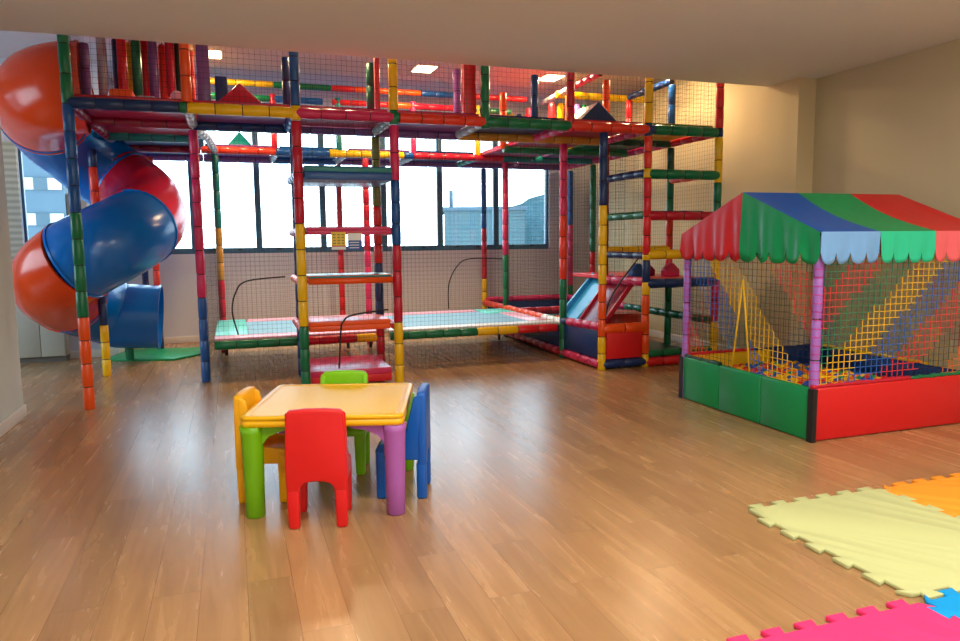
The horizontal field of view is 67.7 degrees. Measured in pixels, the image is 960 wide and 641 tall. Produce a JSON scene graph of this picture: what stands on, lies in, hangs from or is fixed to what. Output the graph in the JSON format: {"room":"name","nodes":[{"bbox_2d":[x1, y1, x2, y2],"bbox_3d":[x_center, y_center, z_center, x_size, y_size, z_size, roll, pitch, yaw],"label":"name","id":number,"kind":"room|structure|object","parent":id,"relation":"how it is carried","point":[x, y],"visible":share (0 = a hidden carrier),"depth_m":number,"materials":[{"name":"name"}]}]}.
{"room":"indoor playground","nodes":[
{"label":"indoor playground","id":0,"kind":"room"},
{"bbox_2d":[0,125,23,422],"bbox_3d":[-2.276,-0.199,0.762,0.210,3.270,11.360,-3,7,-19],"label":"wall","id":1,"kind":"structure","parent":0,"point":[11,394],"depth_m":6.00,"materials":[{"name":"white paint"}]},
{"bbox_2d":[0,404,26,437],"bbox_3d":[-2.255,1.375,0.950,0.228,0.100,11.378,-3,7,-19],"label":"baseboard","id":2,"kind":"structure","parent":1,"relation":"attached to","point":[18,415],"depth_m":5.94,"materials":[{"name":"beige"}]},
{"bbox_2d":[0,58,117,350],"bbox_3d":[-6.833,-1.390,9.403,3.700,3.800,1.220,-3,7,-19],"label":"wall","id":3,"kind":"structure","parent":0,"point":[73,341],"depth_m":9.22,"materials":[{"name":"white paint"}]},
{"bbox_2d":[2,141,23,260],"bbox_3d":[-5.902,-0.853,9.110,0.180,2.780,0.050,-3,7,-19],"label":"trim","id":4,"kind":"structure","parent":3,"relation":"attached to","point":[9,149],"depth_m":9.02,"materials":[{"name":"stone"}]},
{"bbox_2d":[18,149,28,242],"bbox_3d":[-5.446,-1.426,9.334,0.880,1.660,0.070,-3,7,-19],"label":"window","id":5,"kind":"structure","parent":3,"relation":"in","point":[19,151],"depth_m":9.15,"materials":[{"name":"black metal"}]},
{"bbox_2d":[70,348,124,358],"bbox_3d":[-5.290,0.389,9.997,0.598,0.100,1.000,-3,7,-19],"label":"baseboard","id":6,"kind":"structure","parent":3,"relation":"attached to","point":[95,353],"depth_m":9.54,"materials":[{"name":"beige"}]},
{"bbox_2d":[0,30,663,106],"bbox_3d":[-2.377,-3.369,8.934,12.000,0.150,4.770,-3,7,-19],"label":"ceiling","id":7,"kind":"structure","parent":0,"point":[11,42],"depth_m":9.86,"materials":[{"name":"grey paint"}]},
{"bbox_2d":[209,49,222,58],"bbox_3d":[-3.298,-3.254,8.738,0.300,0.018,0.400,-3,7,-19],"label":"recessed light","id":8,"kind":"object","parent":7,"relation":"in","point":[217,55],"visible":0.61,"depth_m":8.72,"materials":[{"name":"beige"}]},
{"bbox_2d":[410,64,438,72],"bbox_3d":[-0.747,-3.377,9.612,0.300,0.018,0.400,-3,7,-19],"label":"recessed light","id":9,"kind":"object","parent":7,"relation":"in","point":[416,68],"visible":0.93,"depth_m":9.56,"materials":[{"name":"beige"}]},
{"bbox_2d":[538,73,564,81],"bbox_3d":[1.011,-3.462,10.214,0.300,0.018,0.400,-3,7,-19],"label":"recessed light","id":10,"kind":"object","parent":7,"relation":"in","point":[547,77],"visible":0.79,"depth_m":10.16,"materials":[{"name":"beige"}]},
{"bbox_2d":[111,81,588,336],"bbox_3d":[-1.317,-1.716,11.819,8.320,3.800,0.220,-3,7,-19],"label":"wall","id":11,"kind":"structure","parent":0,"point":[178,274],"depth_m":11.65,"materials":[{"name":"white paint"}]},
{"bbox_2d":[172,161,194,253],"bbox_3d":[-4.755,-2.017,10.520,0.967,2.085,0.112,-3,7,-19],"label":"window","id":12,"kind":"structure","parent":11,"relation":"in","point":[177,250],"depth_m":10.71,"materials":[{"name":"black metal"}]},
{"bbox_2d":[204,133,259,253],"bbox_3d":[-3.859,-2.060,10.827,0.930,2.085,0.112,-3,7,-19],"label":"window","id":13,"kind":"structure","parent":11,"relation":"in","point":[235,250],"depth_m":10.98,"materials":[{"name":"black metal"}]},
{"bbox_2d":[164,330,386,343],"bbox_3d":[-1.609,0.151,11.793,7.580,0.100,0.018,-3,7,-19],"label":"baseboard","id":14,"kind":"structure","parent":11,"relation":"attached to","point":[183,339],"depth_m":10.80,"materials":[{"name":"beige"}]},
{"bbox_2d":[255,133,323,252],"bbox_3d":[-2.954,-2.104,11.137,0.984,2.085,0.112,-3,7,-19],"label":"window","id":15,"kind":"structure","parent":11,"relation":"in","point":[265,249],"depth_m":11.14,"materials":[{"name":"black metal"}]},
{"bbox_2d":[321,136,384,251],"bbox_3d":[-2.028,-2.149,11.454,0.977,2.085,0.112,-3,7,-19],"label":"window","id":16,"kind":"structure","parent":11,"relation":"in","point":[322,137],"depth_m":11.51,"materials":[{"name":"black metal"}]},
{"bbox_2d":[382,138,440,250],"bbox_3d":[-1.119,-2.193,11.765,0.946,2.085,0.112,-3,7,-19],"label":"window","id":17,"kind":"structure","parent":11,"relation":"in","point":[408,248],"depth_m":11.88,"materials":[{"name":"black metal"}]},
{"bbox_2d":[439,140,495,249],"bbox_3d":[-0.201,-2.237,12.080,0.997,2.085,0.112,-3,7,-19],"label":"window","id":18,"kind":"structure","parent":11,"relation":"in","point":[443,247],"depth_m":12.17,"materials":[{"name":"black metal"}]},
{"bbox_2d":[496,141,547,249],"bbox_3d":[0.733,-2.282,12.399,0.979,2.085,0.112,-3,7,-19],"label":"window","id":19,"kind":"structure","parent":11,"relation":"in","point":[521,246],"depth_m":12.51,"materials":[{"name":"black metal"}]},
{"bbox_2d":[0,332,959,640],"bbox_3d":[-0.487,1.120,4.050,12.000,0.120,16.100,-3,7,-19],"label":"floor","id":20,"kind":"structure","parent":0,"point":[568,499],"depth_m":3.95,"materials":[{"name":"brown wood"}]},
{"bbox_2d":[15,304,69,362],"bbox_3d":[-5.621,0.081,9.192,0.560,0.900,0.230,-3,7,-19],"label":"base cabinet","id":21,"kind":"object","parent":20,"relation":"on","point":[37,343],"visible":0.38,"depth_m":9.11,"materials":[{"name":"beige"}]},
{"bbox_2d":[0,39,186,375],"bbox_3d":[-4.270,-1.109,8.051,1.822,3.491,2.592,-2,7,-17],"label":"slide","id":22,"kind":"object","parent":20,"relation":"on","point":[134,219],"visible":0.88,"depth_m":7.31,"materials":[{"name":"multicoloured"}]},
{"bbox_2d":[110,347,199,360],"bbox_3d":[-4.280,0.453,9.656,1.182,0.030,1.000,-1,6,-4],"label":"mat","id":23,"kind":"object","parent":20,"relation":"on","point":[153,354],"visible":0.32,"depth_m":9.52,"materials":[{"name":"green plastic"}]},
{"bbox_2d":[233,386,286,502],"bbox_3d":[-1.257,0.722,4.250,0.300,0.641,0.320,-1,6,-2],"label":"chair","id":24,"kind":"object","parent":20,"relation":"on","point":[274,445],"visible":0.48,"depth_m":4.11,"materials":[{"name":"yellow plastic"}]},
{"bbox_2d":[214,315,377,354],"bbox_3d":[-2.353,0.286,9.042,1.820,0.460,2.068,-3,7,-19],"label":"trampoline","id":25,"kind":"object","parent":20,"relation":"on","point":[240,341],"visible":0.64,"depth_m":8.23,"materials":[{"name":"blue"}]},
{"bbox_2d":[285,408,351,528],"bbox_3d":[-0.867,0.761,3.874,0.320,0.641,0.300,-1,6,-5],"label":"chair","id":26,"kind":"object","parent":20,"relation":"on","point":[316,445],"visible":1,"depth_m":3.72,"materials":[{"name":"red plastic"}]},
{"bbox_2d":[239,383,414,518],"bbox_3d":[-0.866,0.747,4.316,0.907,0.570,0.907,-1,6,-2],"label":"table","id":27,"kind":"object","parent":20,"relation":"on","point":[380,409],"visible":0.84,"depth_m":3.92,"materials":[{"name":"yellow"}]},
{"bbox_2d":[320,370,369,474],"bbox_3d":[-0.901,0.666,4.719,0.320,0.641,0.300,-1,6,-2],"label":"chair","id":28,"kind":"object","parent":20,"relation":"on","point":[361,437],"visible":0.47,"depth_m":4.78,"materials":[{"name":"green plastic"}]},
{"bbox_2d":[57,34,724,409],"bbox_3d":[-0.845,-1.452,9.448,7.334,3.795,4.240,-3,7,-19],"label":"play structure","id":29,"kind":"object","parent":20,"relation":"on","point":[160,129],"visible":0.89,"depth_m":8.19,"materials":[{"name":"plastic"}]},
{"bbox_2d":[95,37,108,94],"bbox_3d":[-3.960,-2.712,7.502,0.098,0.675,0.100,-3,7,-19],"label":"roll","id":30,"kind":"object","parent":29,"relation":"hanging from","point":[102,76],"visible":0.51,"depth_m":7.47,"materials":[{"name":"white plastic"}]},
{"bbox_2d":[111,39,118,88],"bbox_3d":[-3.880,-2.717,7.668,0.098,0.675,0.100,-3,7,-19],"label":"roll","id":31,"kind":"object","parent":29,"relation":"hanging from","point":[113,41],"visible":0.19,"depth_m":7.62,"materials":[{"name":"blue plastic"}]},
{"bbox_2d":[109,88,134,96],"bbox_3d":[-3.516,-2.168,7.056,0.200,0.170,0.300,-3,7,-19],"label":"block","id":32,"kind":"object","parent":29,"relation":"on","point":[116,92],"visible":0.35,"depth_m":6.91,"materials":[{"name":"orange plastic"}]},
{"bbox_2d":[116,39,128,88],"bbox_3d":[-3.780,-2.691,7.567,0.098,0.675,0.100,-3,7,-19],"label":"roll","id":33,"kind":"object","parent":29,"relation":"hanging from","point":[123,84],"visible":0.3,"depth_m":7.53,"materials":[{"name":"red plastic"}]},
{"bbox_2d":[126,40,135,96],"bbox_3d":[-3.756,-2.693,7.713,0.098,0.675,0.100,-3,7,-19],"label":"roll","id":34,"kind":"object","parent":29,"relation":"hanging from","point":[128,48],"visible":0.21,"depth_m":7.66,"materials":[{"name":"yellow plastic"}]},
{"bbox_2d":[130,40,142,96],"bbox_3d":[-3.648,-2.727,7.609,0.098,0.675,0.100,-3,7,-19],"label":"roll","id":35,"kind":"object","parent":29,"relation":"hanging from","point":[136,62],"visible":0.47,"depth_m":7.58,"materials":[{"name":"green plastic"}]},
{"bbox_2d":[140,41,149,95],"bbox_3d":[-3.624,-2.729,7.755,0.098,0.675,0.100,-3,7,-19],"label":"roll","id":36,"kind":"object","parent":29,"relation":"hanging from","point":[145,75],"visible":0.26,"depth_m":7.72,"materials":[{"name":"red plastic"}]},
{"bbox_2d":[147,41,159,97],"bbox_3d":[-3.497,-2.705,7.664,0.098,0.675,0.100,-3,7,-19],"label":"roll","id":37,"kind":"object","parent":29,"relation":"hanging from","point":[151,47],"visible":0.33,"depth_m":7.63,"materials":[{"name":"purple plastic"}]},
{"bbox_2d":[157,42,168,97],"bbox_3d":[-3.454,-2.707,7.817,0.098,0.675,0.100,-3,7,-19],"label":"roll","id":38,"kind":"object","parent":29,"relation":"hanging from","point":[161,50],"visible":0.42,"depth_m":7.78,"materials":[{"name":"plastic"}]},
{"bbox_2d":[164,42,175,97],"bbox_3d":[-3.336,-2.743,7.716,0.098,0.675,0.100,-3,7,-19],"label":"roll","id":39,"kind":"object","parent":29,"relation":"hanging from","point":[169,64],"visible":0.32,"depth_m":7.68,"materials":[{"name":"plastic"}]},
{"bbox_2d":[170,91,181,99],"bbox_3d":[-2.878,-2.121,6.804,0.120,0.120,0.117,-3,7,-19],"label":"ball","id":40,"kind":"object","parent":29,"relation":"on","point":[174,95],"visible":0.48,"depth_m":6.76,"materials":[{"name":"plastic"}]},
{"bbox_2d":[174,43,180,91],"bbox_3d":[-3.312,-2.744,7.862,0.098,0.675,0.100,-3,7,-19],"label":"roll","id":41,"kind":"object","parent":29,"relation":"hanging from","point":[176,47],"visible":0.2,"depth_m":7.81,"materials":[{"name":"plastic"}]},
{"bbox_2d":[219,84,260,102],"bbox_3d":[-2.362,-2.210,7.048,0.428,0.230,0.428,-3,7,-19],"label":"pyramid","id":42,"kind":"object","parent":29,"relation":"on","point":[244,96],"visible":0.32,"depth_m":6.93,"materials":[{"name":"plastic"}]},
{"bbox_2d":[229,132,250,144],"bbox_3d":[-3.347,-2.517,9.972,0.329,0.208,0.329,-3,7,-19],"label":"pyramid","id":43,"kind":"object","parent":29,"relation":"on","point":[238,134],"visible":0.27,"depth_m":9.88,"materials":[{"name":"teal plastic"}]},
{"bbox_2d":[331,231,345,249],"bbox_3d":[-1.394,-0.790,7.062,0.140,0.182,0.010,-3,7,-19],"label":"sign","id":44,"kind":"object","parent":29,"relation":"attached to","point":[338,238],"visible":1,"depth_m":7.06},
{"bbox_2d":[348,232,361,249],"bbox_3d":[-1.242,-0.791,7.114,0.140,0.180,0.010,-3,7,-19],"label":"sign","id":45,"kind":"object","parent":29,"relation":"attached to","point":[354,238],"visible":1,"depth_m":7.11,"materials":[{"name":"white"}]},
{"bbox_2d":[548,103,554,117],"bbox_3d":[1.058,-2.867,10.593,0.098,0.680,0.100,-3,7,-19],"label":"roll","id":46,"kind":"object","parent":29,"relation":"on","point":[551,112],"visible":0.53,"depth_m":10.53,"materials":[{"name":"red plastic"}]},
{"bbox_2d":[557,103,563,117],"bbox_3d":[1.190,-2.873,10.638,0.098,0.680,0.100,-3,7,-19],"label":"roll","id":47,"kind":"object","parent":29,"relation":"on","point":[560,109],"visible":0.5,"depth_m":10.57,"materials":[{"name":"yellow plastic"}]},
{"bbox_2d":[574,104,580,112],"bbox_3d":[1.455,-2.886,10.729,0.098,0.680,0.100,-3,7,-19],"label":"roll","id":48,"kind":"object","parent":29,"relation":"on","point":[577,107],"visible":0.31,"depth_m":10.66,"materials":[{"name":"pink plastic"}]},
{"bbox_2d":[567,272,612,318],"bbox_3d":[1.407,-0.275,9.538,0.500,0.698,0.580,-3,7,-19],"label":"slide","id":49,"kind":"object","parent":29,"relation":"attached to","point":[581,299],"visible":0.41,"depth_m":9.65,"materials":[{"name":"blue plastic"}]},
{"bbox_2d":[575,102,615,120],"bbox_3d":[1.281,-2.401,8.401,0.508,0.235,0.499,-3,7,-19],"label":"wedge","id":50,"kind":"object","parent":29,"relation":"on","point":[585,114],"visible":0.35,"depth_m":8.18,"materials":[{"name":"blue plastic"}]},
{"bbox_2d":[579,284,633,323],"bbox_3d":[1.519,-0.161,8.919,0.540,0.754,0.620,-3,7,-19],"label":"slide","id":51,"kind":"object","parent":29,"relation":"on","point":[590,313],"visible":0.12,"depth_m":8.88,"materials":[{"name":"red plastic"}]},
{"bbox_2d":[608,309,641,323],"bbox_3d":[1.897,0.070,10.012,0.716,0.390,0.716,-3,7,-19],"label":"round cushion","id":52,"kind":"object","parent":29,"relation":"on","point":[633,316],"visible":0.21,"depth_m":9.68,"materials":[{"name":"plastic"}]},
{"bbox_2d":[628,263,641,276],"bbox_3d":[1.942,-0.619,8.825,0.200,0.168,0.120,-3,7,-19],"label":"block","id":53,"kind":"object","parent":29,"relation":"on","point":[636,268],"visible":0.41,"depth_m":8.77,"materials":[{"name":"blue plastic"}]},
{"bbox_2d":[650,265,654,275],"bbox_3d":[2.103,-0.651,9.090,0.200,0.168,0.120,-3,7,-19],"label":"block","id":54,"kind":"object","parent":29,"relation":"on","point":[652,270],"visible":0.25,"depth_m":9.05,"materials":[{"name":"red plastic"}]},
{"bbox_2d":[661,263,678,275],"bbox_3d":[2.389,-0.643,8.999,0.200,0.168,0.120,-3,7,-19],"label":"block","id":55,"kind":"object","parent":29,"relation":"on","point":[670,269],"visible":1,"depth_m":8.95,"materials":[{"name":"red plastic"}]},
{"bbox_2d":[375,383,430,498],"bbox_3d":[-0.459,0.709,4.297,0.300,0.641,0.320,0,6,1],"label":"chair","id":56,"kind":"object","parent":20,"relation":"on","point":[418,431],"visible":0.83,"depth_m":4.15,"materials":[{"name":"blue plastic"}]},
{"bbox_2d":[362,308,557,346],"bbox_3d":[-0.359,0.190,9.725,2.160,0.460,2.068,-3,7,-19],"label":"trampoline","id":57,"kind":"object","parent":20,"relation":"on","point":[432,321],"visible":0.79,"depth_m":9.05,"materials":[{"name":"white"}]},
{"bbox_2d":[678,192,959,442],"bbox_3d":[2.931,-0.152,6.179,1.719,1.865,1.685,-3,7,-19],"label":"pit","id":58,"kind":"object","parent":20,"relation":"on","point":[817,227],"visible":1,"depth_m":5.59,"materials":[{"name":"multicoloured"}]},
{"bbox_2d":[726,599,959,640],"bbox_3d":[1.501,1.227,2.285,1.016,0.022,1.099,-3,7,-19],"label":"foam mat","id":59,"kind":"object","parent":20,"relation":"on","point":[903,621],"visible":0.98,"depth_m":2.72,"materials":[{"name":"pink rubber"}]},
{"bbox_2d":[748,487,959,599],"bbox_3d":[2.076,1.073,3.603,1.016,0.022,1.099,-3,7,-19],"label":"foam mat","id":60,"kind":"object","parent":20,"relation":"on","point":[907,546],"visible":0.96,"depth_m":3.58,"materials":[{"name":"yellow rubber"}]},
{"bbox_2d":[884,473,959,516],"bbox_3d":[2.998,1.029,3.916,1.016,0.022,1.099,-3,7,-19],"label":"foam mat","id":61,"kind":"object","parent":20,"relation":"on","point":[941,492],"visible":0.79,"depth_m":4.16,"materials":[{"name":"orange rubber"}]},
{"bbox_2d":[924,588,959,618],"bbox_3d":[2.423,1.183,2.597,1.016,0.022,1.099,-3,7,-19],"label":"foam mat","id":62,"kind":"object","parent":20,"relation":"on","point":[948,606],"visible":0.82,"depth_m":2.90,"materials":[{"name":"blue rubber"}]},
{"bbox_2d":[0,0,959,86],"bbox_3d":[0.257,-2.283,1.400,12.000,0.680,11.330,-3,7,-19],"label":"ceiling","id":63,"kind":"structure","parent":0,"point":[766,43],"depth_m":6.04,"materials":[{"name":"white paint"}]},
{"bbox_2d":[589,77,816,348],"bbox_3d":[3.115,-1.624,10.603,0.740,3.800,4.980,-3,7,-19],"label":"wall","id":64,"kind":"structure","parent":0,"point":[768,132],"depth_m":9.09,"materials":[{"name":"beige paint"}]},
{"bbox_2d":[649,329,738,349],"bbox_3d":[4.656,0.780,5.642,0.258,0.100,15.800,-3,7,-19],"label":"baseboard","id":65,"kind":"structure","parent":64,"relation":"attached to","point":[654,333],"depth_m":10.35,"materials":[{"name":"beige"}]},
{"bbox_2d":[806,39,959,369],"bbox_3d":[5.670,-0.551,3.200,0.200,3.270,10.820,-3,7,-19],"label":"wall","id":66,"kind":"structure","parent":0,"point":[891,125],"depth_m":7.17,"materials":[{"name":"beige paint"}]},
{"label":"outside","id":67,"kind":"structure","parent":0,"visible":0},
{"bbox_2d":[515,194,543,243],"bbox_3d":[4.836,9.837,41.600,12.945,34.073,15.000,-3,7,-19],"label":"hill","id":68,"kind":"structure","parent":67,"point":[539,218],"depth_m":35.37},
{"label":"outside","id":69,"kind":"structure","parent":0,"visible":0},
{"bbox_3d":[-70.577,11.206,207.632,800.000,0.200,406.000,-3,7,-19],"label":"ground","id":70,"kind":"structure","parent":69,"visible":0},
{"bbox_2d":[22,153,88,238],"bbox_3d":[-15.612,11.132,26.377,4.300,35.300,6.070,-3,7,-24],"label":"apartment building","id":71,"kind":"structure","parent":70,"relation":"on","point":[47,202],"depth_m":22.36,"materials":[{"name":"blue"}]},
{"bbox_2d":[443,191,527,244],"bbox_3d":[0.239,10.812,35.219,3.700,33.650,5.200,-1,6,-3],"label":"house","id":72,"kind":"structure","parent":70,"relation":"on","point":[463,232],"depth_m":31.02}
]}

